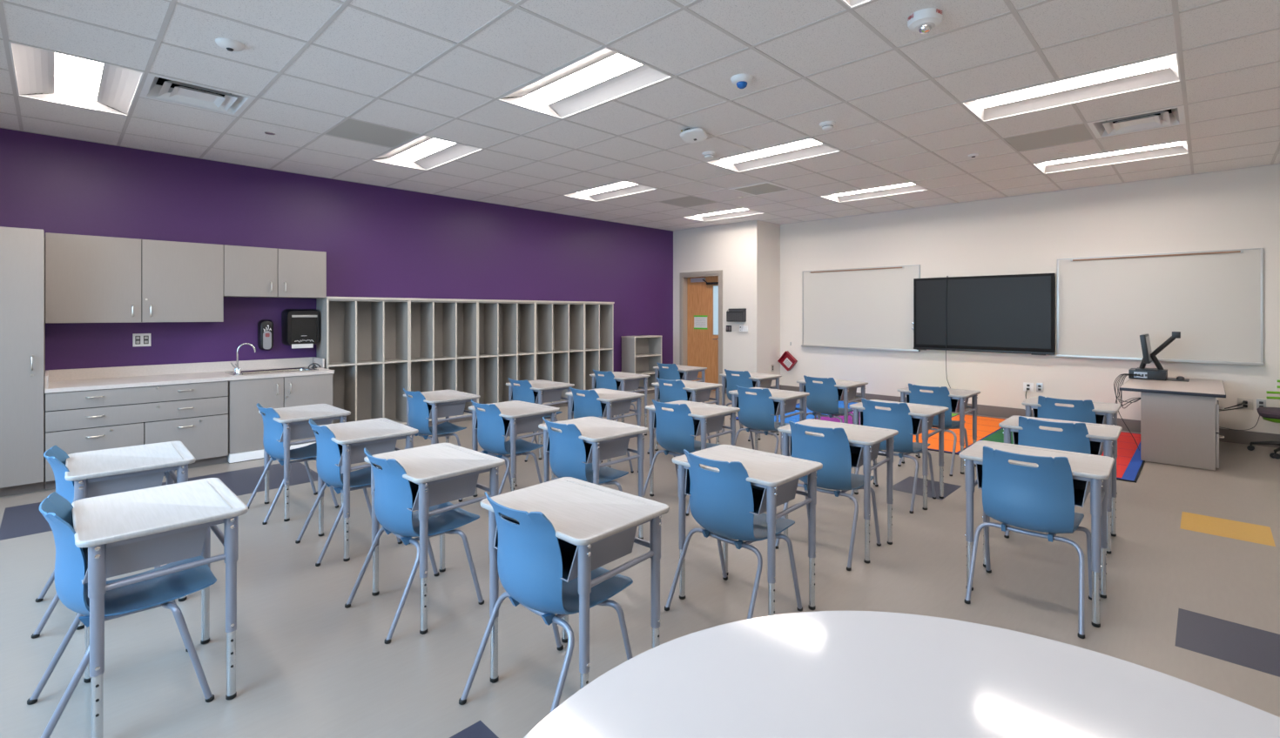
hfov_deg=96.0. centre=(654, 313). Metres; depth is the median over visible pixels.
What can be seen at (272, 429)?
chair
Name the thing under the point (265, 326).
soap dispenser
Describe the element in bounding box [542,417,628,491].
chair
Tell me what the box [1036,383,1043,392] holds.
outlet
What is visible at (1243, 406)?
plug
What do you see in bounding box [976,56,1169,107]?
diffuser
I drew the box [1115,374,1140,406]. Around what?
cable
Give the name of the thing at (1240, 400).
wall outlet
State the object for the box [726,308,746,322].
file holder
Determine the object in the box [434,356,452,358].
shelf
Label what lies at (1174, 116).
ceiling vent
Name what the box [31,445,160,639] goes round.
chair
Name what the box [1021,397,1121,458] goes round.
student desk
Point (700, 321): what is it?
door sign
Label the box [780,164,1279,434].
wall
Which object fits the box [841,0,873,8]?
ceiling light
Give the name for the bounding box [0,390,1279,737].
floor
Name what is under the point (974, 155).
ceiling sensor
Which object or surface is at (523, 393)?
chair
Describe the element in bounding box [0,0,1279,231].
ceiling
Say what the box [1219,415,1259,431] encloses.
cable
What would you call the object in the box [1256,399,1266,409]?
outlet
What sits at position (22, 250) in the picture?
tall cabinet
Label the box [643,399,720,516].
chair
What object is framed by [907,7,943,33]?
fire alarm strobe
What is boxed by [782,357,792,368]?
papers
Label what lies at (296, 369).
sink
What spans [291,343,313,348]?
paper towel
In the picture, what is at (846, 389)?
student desk
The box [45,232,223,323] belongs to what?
upper cabinet
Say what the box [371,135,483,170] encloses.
ceiling light
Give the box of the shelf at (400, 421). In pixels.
[390,418,405,423]
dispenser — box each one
[257,319,273,350]
[281,309,319,348]
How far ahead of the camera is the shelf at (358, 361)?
6.82 m
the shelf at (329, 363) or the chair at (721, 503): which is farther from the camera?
the shelf at (329, 363)
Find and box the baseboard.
[780,384,1279,447]
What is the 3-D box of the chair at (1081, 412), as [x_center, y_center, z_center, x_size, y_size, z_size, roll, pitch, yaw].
[3.276,1.035,4.564,0.477,0.770,0.500,0,0,43]
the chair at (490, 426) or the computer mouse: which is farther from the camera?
the computer mouse
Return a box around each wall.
[0,128,673,372]
[673,220,761,373]
[761,221,780,386]
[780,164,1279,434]
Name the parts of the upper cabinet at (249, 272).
door, door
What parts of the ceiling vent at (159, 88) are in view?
plate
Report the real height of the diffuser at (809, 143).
0.010 m
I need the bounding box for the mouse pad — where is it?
[1166,377,1189,382]
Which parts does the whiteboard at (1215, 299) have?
frame, map rail, frame, frame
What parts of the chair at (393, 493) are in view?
leg, leg, leg, leg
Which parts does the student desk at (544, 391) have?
leg, leg, rail, leg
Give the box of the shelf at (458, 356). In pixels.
[457,355,475,357]
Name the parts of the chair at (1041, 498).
leg, leg, leg, leg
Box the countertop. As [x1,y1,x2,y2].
[44,357,334,393]
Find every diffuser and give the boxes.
[54,52,103,101]
[392,138,455,161]
[523,53,641,104]
[576,181,636,195]
[696,208,747,216]
[720,138,821,163]
[833,182,914,196]
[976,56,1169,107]
[1044,141,1181,165]
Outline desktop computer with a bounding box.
[1128,368,1167,380]
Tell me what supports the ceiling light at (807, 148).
attached to the ceiling
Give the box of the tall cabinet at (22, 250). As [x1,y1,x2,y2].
[0,226,45,497]
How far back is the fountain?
6.30 m
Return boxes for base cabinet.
[44,380,228,490]
[227,373,332,464]
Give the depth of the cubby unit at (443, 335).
7.58 m
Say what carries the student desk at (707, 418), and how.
on the floor
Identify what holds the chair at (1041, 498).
on the floor
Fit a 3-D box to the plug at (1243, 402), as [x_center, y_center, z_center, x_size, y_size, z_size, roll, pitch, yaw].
[6.162,1.021,6.276,0.501,0.140,0.065,0,0,14]
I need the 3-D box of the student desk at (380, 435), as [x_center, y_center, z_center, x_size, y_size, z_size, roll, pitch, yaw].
[-1.820,1.071,3.616,0.457,0.698,0.610,0,0,-44]
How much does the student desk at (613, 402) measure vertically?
0.698 m
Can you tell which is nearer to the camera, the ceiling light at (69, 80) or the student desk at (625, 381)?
the ceiling light at (69, 80)
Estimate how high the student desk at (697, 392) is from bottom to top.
0.698 m
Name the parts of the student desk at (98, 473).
leg, leg, rail, pencil rail, leg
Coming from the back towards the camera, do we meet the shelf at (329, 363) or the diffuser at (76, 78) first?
the shelf at (329, 363)
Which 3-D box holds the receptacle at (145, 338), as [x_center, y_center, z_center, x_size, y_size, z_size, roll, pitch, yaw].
[-4.904,0.257,5.558,0.003,0.080,0.036,0,0,44]
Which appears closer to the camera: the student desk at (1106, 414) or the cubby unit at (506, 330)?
the student desk at (1106, 414)
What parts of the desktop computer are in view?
panel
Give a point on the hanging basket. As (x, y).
(786, 354)
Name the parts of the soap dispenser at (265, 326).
push plate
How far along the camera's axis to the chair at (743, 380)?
6.59 m
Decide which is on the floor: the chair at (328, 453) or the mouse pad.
the chair at (328, 453)
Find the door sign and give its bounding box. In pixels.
[693,315,707,330]
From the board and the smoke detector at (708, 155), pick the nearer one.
the smoke detector at (708, 155)
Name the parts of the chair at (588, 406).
leg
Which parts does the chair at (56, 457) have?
leg, leg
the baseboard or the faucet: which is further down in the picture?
the baseboard
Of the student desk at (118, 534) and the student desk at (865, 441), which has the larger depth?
the student desk at (865, 441)
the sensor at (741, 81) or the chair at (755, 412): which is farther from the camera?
the chair at (755, 412)
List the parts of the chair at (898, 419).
leg, leg, leg, leg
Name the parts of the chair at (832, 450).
leg, leg, leg, leg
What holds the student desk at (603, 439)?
on the floor
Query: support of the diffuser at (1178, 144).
attached to the ceiling light at (1182, 147)
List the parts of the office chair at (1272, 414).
arm, seat, backrest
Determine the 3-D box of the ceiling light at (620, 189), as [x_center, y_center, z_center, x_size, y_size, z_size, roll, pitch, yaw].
[-0.591,-1.614,7.482,1.201,0.084,0.592,0,0,44]
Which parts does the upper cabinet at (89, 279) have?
door, door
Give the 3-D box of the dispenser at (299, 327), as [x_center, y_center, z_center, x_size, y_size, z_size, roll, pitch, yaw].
[-3.939,0.171,6.431,0.200,0.432,0.340,0,0,44]
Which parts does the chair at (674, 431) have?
leg, leg, leg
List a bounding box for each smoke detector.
[702,151,715,159]
[819,121,835,130]
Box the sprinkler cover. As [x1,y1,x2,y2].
[264,131,275,134]
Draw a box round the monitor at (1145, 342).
[1135,333,1158,371]
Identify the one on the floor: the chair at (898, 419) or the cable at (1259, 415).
the chair at (898, 419)
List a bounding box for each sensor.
[215,37,244,51]
[730,74,753,88]
[968,153,979,157]
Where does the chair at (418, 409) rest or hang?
on the floor
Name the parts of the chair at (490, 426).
leg, leg, leg, leg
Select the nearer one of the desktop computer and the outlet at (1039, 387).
the desktop computer
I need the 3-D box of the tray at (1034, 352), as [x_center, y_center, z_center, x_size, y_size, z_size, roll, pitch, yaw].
[4.492,0.518,7.981,1.744,0.027,0.062,0,0,44]
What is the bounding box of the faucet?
[230,343,255,375]
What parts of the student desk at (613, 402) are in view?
leg, leg, rail, leg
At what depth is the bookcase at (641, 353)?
10.33 m
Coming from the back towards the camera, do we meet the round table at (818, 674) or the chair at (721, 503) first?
the chair at (721, 503)
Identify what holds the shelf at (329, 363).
attached to the cubby unit at (366, 342)
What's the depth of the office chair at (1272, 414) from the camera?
5.77 m
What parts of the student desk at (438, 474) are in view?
leg, leg, rail, pencil rail, rail, leg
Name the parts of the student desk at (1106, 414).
leg, leg, leg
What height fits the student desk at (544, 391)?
0.698 m
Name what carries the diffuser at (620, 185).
attached to the ceiling light at (620, 189)
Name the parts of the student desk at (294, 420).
leg, leg, rail, leg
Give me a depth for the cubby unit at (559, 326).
8.86 m
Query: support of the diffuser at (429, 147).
attached to the ceiling light at (427, 152)
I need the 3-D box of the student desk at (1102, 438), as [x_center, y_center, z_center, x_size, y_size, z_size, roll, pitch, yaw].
[2.611,1.071,3.717,0.610,0.698,0.457,0,0,42]
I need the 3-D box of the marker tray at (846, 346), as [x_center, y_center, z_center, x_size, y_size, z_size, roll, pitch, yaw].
[3.233,0.559,9.238,1.944,0.028,0.075,0,0,44]
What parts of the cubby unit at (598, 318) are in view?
panel, panel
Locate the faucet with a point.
(237, 371)
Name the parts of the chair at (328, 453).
leg, leg, leg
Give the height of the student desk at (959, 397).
0.698 m
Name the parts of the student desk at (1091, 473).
leg, pencil rail, leg, rail, leg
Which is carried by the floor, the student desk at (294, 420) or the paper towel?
the student desk at (294, 420)
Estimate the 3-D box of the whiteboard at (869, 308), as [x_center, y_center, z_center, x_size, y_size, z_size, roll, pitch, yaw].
[3.233,-0.075,9.238,1.944,1.296,0.075,0,0,44]
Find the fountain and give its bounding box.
[307,361,320,368]
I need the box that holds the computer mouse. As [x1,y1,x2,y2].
[1176,376,1185,380]
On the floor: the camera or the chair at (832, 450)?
the chair at (832, 450)
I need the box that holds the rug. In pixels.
[729,400,1145,483]
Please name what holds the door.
attached to the wall at (735, 249)
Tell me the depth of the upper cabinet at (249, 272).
6.03 m
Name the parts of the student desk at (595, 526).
leg, leg, pencil rail, rail, rail, leg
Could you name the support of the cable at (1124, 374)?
hanging from the desk at (1180, 420)
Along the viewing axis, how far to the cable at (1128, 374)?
6.09 m
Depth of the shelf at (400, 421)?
7.12 m
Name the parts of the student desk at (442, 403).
leg, leg, rail, leg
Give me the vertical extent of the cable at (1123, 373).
0.750 m
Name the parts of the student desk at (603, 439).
leg, leg, pencil rail, rail, rail, leg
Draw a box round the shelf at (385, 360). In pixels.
[384,358,403,362]
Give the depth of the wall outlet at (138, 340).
5.54 m
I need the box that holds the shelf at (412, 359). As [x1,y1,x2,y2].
[410,357,431,360]
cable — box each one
[945,276,950,388]
[1113,374,1139,451]
[1114,373,1138,449]
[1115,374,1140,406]
[1117,374,1139,403]
[1118,374,1139,403]
[1119,374,1141,405]
[1121,374,1142,408]
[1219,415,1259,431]
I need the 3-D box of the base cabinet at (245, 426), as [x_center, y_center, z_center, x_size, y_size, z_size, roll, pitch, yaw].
[-3.952,1.028,5.998,0.761,0.783,0.892,0,0,44]
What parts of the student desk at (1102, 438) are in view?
leg, pencil rail, leg, leg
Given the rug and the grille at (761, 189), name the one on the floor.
the rug
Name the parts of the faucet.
tap handle, spout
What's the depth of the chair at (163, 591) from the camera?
2.06 m
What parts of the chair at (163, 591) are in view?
leg, leg, leg, leg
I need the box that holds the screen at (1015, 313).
[913,273,1055,355]
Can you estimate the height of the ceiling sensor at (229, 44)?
0.042 m
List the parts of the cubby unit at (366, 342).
panel, panel, panel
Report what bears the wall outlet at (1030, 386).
attached to the wall at (1236, 209)
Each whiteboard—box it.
[801,264,920,351]
[1056,248,1264,365]
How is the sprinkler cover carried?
attached to the ceiling
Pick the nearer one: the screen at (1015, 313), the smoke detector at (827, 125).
the smoke detector at (827, 125)
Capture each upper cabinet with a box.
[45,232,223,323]
[223,244,326,298]
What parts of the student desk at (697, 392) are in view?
leg, leg, leg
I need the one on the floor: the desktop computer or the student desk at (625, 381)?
the student desk at (625, 381)
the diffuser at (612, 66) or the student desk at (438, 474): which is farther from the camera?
the diffuser at (612, 66)
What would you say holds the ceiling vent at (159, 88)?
in the ceiling
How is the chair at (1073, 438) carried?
on the floor
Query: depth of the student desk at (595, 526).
2.13 m
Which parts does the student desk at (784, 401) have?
leg, leg, rail, leg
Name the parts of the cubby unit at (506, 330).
panel, panel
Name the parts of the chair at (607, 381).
leg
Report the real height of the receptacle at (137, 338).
0.080 m
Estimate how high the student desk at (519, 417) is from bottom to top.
0.698 m
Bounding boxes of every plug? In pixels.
[1219,401,1247,410]
[1219,404,1247,411]
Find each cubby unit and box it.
[316,298,409,425]
[409,300,478,425]
[478,301,535,404]
[535,302,584,407]
[584,303,613,390]
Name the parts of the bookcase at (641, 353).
panel, panel, shelf, shelf, shelf, panel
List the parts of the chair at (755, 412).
leg, leg, leg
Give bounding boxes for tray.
[801,344,920,351]
[913,347,1055,355]
[1056,354,1264,365]
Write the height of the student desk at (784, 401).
0.698 m
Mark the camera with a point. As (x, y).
(1175, 334)
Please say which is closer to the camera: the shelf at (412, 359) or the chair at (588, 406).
the chair at (588, 406)
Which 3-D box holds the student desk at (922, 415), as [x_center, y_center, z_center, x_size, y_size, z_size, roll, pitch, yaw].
[1.891,1.071,4.473,0.610,0.698,0.457,0,0,44]
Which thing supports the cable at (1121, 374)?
hanging from the desk at (1180, 420)
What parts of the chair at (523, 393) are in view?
leg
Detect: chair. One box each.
[26,491,216,737]
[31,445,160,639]
[246,403,338,525]
[295,418,402,566]
[344,447,484,644]
[403,388,466,449]
[458,399,543,502]
[458,491,633,713]
[504,377,562,462]
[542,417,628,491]
[569,386,633,472]
[592,369,637,422]
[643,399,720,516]
[646,377,710,453]
[656,362,680,380]
[664,449,802,619]
[724,369,772,441]
[735,385,789,454]
[775,421,881,571]
[803,375,853,424]
[848,398,936,513]
[897,384,968,476]
[964,445,1091,639]
[1003,416,1091,538]
[1037,396,1096,424]
[1246,379,1279,458]
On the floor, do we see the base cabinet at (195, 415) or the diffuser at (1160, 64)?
the base cabinet at (195, 415)
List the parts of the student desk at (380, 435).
leg, leg, rail, leg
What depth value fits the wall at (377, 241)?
6.51 m
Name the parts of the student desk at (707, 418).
leg, leg, rail, leg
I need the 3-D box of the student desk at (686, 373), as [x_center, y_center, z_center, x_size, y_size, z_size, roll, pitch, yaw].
[0.335,1.071,7.698,0.610,0.698,0.457,0,0,44]
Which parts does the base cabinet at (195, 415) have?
drawer, handle, handle, handle, drawer, drawer, drawer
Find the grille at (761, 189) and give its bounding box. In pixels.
[734,183,788,195]
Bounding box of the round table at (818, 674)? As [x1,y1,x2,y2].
[523,611,1279,737]
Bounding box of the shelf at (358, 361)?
[357,360,380,363]
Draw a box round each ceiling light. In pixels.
[8,41,144,115]
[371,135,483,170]
[498,47,672,119]
[562,181,656,202]
[683,208,764,221]
[706,137,840,172]
[820,182,928,202]
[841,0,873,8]
[961,53,1180,121]
[1032,140,1189,174]
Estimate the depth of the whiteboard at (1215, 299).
6.68 m
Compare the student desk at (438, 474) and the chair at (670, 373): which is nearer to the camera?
the student desk at (438, 474)
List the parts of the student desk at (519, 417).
leg, leg, rail, leg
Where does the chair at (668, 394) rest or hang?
on the floor
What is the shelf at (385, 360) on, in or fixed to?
attached to the cubby unit at (366, 342)
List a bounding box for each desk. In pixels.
[64,441,195,630]
[71,478,248,737]
[258,404,350,521]
[311,417,418,561]
[363,443,505,634]
[403,390,480,447]
[468,400,559,497]
[480,477,669,689]
[505,379,574,459]
[538,416,648,539]
[565,388,645,481]
[589,371,650,435]
[645,400,740,496]
[651,379,722,451]
[653,364,707,403]
[672,444,822,616]
[719,372,781,440]
[728,387,809,455]
[777,418,898,563]
[796,379,868,424]
[849,399,948,510]
[897,387,980,474]
[958,440,1114,627]
[998,415,1122,553]
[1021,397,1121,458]
[1119,377,1226,471]
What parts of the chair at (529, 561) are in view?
leg, leg, leg, leg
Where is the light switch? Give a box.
[726,325,731,331]
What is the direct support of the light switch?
attached to the wall at (735, 249)
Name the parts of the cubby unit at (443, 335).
panel, panel, panel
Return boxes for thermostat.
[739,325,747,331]
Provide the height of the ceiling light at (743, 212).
0.084 m
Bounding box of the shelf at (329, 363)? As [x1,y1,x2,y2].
[328,362,354,364]
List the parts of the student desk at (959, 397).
leg, leg, rail, leg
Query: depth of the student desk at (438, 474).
2.75 m
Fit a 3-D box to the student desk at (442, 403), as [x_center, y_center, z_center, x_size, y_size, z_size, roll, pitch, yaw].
[-1.885,1.071,5.092,0.610,0.698,0.457,0,0,45]
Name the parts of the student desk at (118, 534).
leg, rail, leg, rail, pencil rail, leg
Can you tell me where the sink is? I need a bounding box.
[225,367,318,375]
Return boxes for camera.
[1150,331,1180,371]
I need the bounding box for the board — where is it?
[316,296,614,303]
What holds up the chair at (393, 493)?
on the floor
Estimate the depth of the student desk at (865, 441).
3.50 m
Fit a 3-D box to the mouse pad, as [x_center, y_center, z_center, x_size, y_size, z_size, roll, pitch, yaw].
[5.648,0.717,6.222,0.180,0.005,0.300,0,0,44]
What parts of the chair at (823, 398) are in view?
leg, leg, leg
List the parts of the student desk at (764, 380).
leg, leg, leg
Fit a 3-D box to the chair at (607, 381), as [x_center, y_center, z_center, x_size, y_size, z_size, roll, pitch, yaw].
[-0.475,1.035,6.704,0.500,0.770,0.477,0,0,-44]
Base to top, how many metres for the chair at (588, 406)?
0.770 m
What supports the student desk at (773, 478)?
on the floor
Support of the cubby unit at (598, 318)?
on the floor
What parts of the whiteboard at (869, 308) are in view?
frame, map rail, frame, frame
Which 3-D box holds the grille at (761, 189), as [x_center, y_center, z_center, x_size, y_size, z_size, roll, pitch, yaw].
[1.353,-1.571,7.308,0.490,0.002,0.490,0,0,44]
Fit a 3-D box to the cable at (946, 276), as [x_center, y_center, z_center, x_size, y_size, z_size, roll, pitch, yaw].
[4.254,0.413,8.249,0.180,1.896,0.065,0,0,12]
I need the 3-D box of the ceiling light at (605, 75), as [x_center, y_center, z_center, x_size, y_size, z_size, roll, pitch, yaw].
[-0.519,-1.614,4.035,1.201,0.084,0.592,0,0,44]
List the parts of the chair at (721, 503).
leg, leg, leg, leg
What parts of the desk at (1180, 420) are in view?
panel, drawer, drawer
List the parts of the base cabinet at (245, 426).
door, skirting, door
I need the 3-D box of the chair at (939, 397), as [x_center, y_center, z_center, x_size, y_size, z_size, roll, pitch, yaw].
[2.598,1.035,5.349,0.500,0.770,0.477,0,0,-44]
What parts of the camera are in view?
arm, arm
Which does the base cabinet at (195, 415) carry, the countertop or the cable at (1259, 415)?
the countertop
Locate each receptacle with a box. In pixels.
[134,336,140,344]
[143,336,148,343]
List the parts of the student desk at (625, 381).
leg, leg, rail, leg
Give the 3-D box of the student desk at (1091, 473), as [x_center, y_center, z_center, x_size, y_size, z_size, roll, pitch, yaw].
[1.929,1.071,2.920,0.610,0.698,0.457,0,0,42]
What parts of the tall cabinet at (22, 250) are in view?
handle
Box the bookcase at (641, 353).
[621,335,662,394]
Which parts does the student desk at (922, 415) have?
leg, leg, rail, leg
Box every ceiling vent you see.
[139,73,255,116]
[728,181,794,195]
[1086,105,1185,138]
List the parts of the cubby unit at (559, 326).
panel, panel, panel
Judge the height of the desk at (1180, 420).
0.694 m
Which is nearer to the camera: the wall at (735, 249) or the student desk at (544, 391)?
the student desk at (544, 391)
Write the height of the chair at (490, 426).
0.770 m
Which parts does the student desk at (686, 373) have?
leg, leg, leg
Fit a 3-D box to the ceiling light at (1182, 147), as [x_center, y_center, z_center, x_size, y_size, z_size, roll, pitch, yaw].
[4.617,-1.614,5.867,1.201,0.084,0.592,0,0,44]
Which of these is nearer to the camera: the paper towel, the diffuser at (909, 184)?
the paper towel
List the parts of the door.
closer arm, pane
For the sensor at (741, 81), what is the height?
0.069 m
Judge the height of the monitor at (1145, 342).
0.391 m
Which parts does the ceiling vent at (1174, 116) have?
plate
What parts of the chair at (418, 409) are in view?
leg, leg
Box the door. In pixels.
[679,269,722,393]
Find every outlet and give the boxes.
[132,333,150,346]
[1023,382,1033,391]
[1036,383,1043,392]
[1237,397,1253,410]
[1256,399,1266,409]
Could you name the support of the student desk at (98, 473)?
on the floor
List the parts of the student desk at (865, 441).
leg, pencil rail, leg, rail, rail, leg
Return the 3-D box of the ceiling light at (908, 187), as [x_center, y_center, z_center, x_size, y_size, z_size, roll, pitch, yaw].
[2.857,-1.614,7.555,1.201,0.084,0.592,0,0,44]
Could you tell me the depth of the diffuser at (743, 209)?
9.33 m
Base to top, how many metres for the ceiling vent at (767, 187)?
0.003 m
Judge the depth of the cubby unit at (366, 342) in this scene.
6.95 m
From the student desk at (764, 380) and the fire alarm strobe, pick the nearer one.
the fire alarm strobe
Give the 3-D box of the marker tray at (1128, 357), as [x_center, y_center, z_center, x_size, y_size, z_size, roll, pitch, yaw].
[5.816,0.544,6.762,1.829,0.028,0.075,0,0,44]
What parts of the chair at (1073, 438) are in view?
leg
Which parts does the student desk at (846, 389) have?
leg, leg, rail, leg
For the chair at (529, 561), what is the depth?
1.97 m
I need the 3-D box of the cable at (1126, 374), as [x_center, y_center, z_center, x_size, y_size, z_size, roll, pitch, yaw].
[5.040,0.802,6.120,0.186,0.284,0.524,0,0,37]
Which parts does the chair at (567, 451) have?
leg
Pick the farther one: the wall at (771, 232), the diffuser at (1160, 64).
the wall at (771, 232)
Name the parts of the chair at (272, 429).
leg, leg, leg, leg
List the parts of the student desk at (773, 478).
leg, pencil rail, leg, rail, rail, leg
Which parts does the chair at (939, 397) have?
leg, leg, leg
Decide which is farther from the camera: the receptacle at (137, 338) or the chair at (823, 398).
the chair at (823, 398)
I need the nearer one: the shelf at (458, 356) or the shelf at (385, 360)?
the shelf at (385, 360)
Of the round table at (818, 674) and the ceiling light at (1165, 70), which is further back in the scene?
the ceiling light at (1165, 70)
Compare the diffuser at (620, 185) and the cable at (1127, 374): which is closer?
the cable at (1127, 374)
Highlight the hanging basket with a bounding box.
[777,350,797,370]
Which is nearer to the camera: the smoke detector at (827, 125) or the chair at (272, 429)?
the chair at (272, 429)

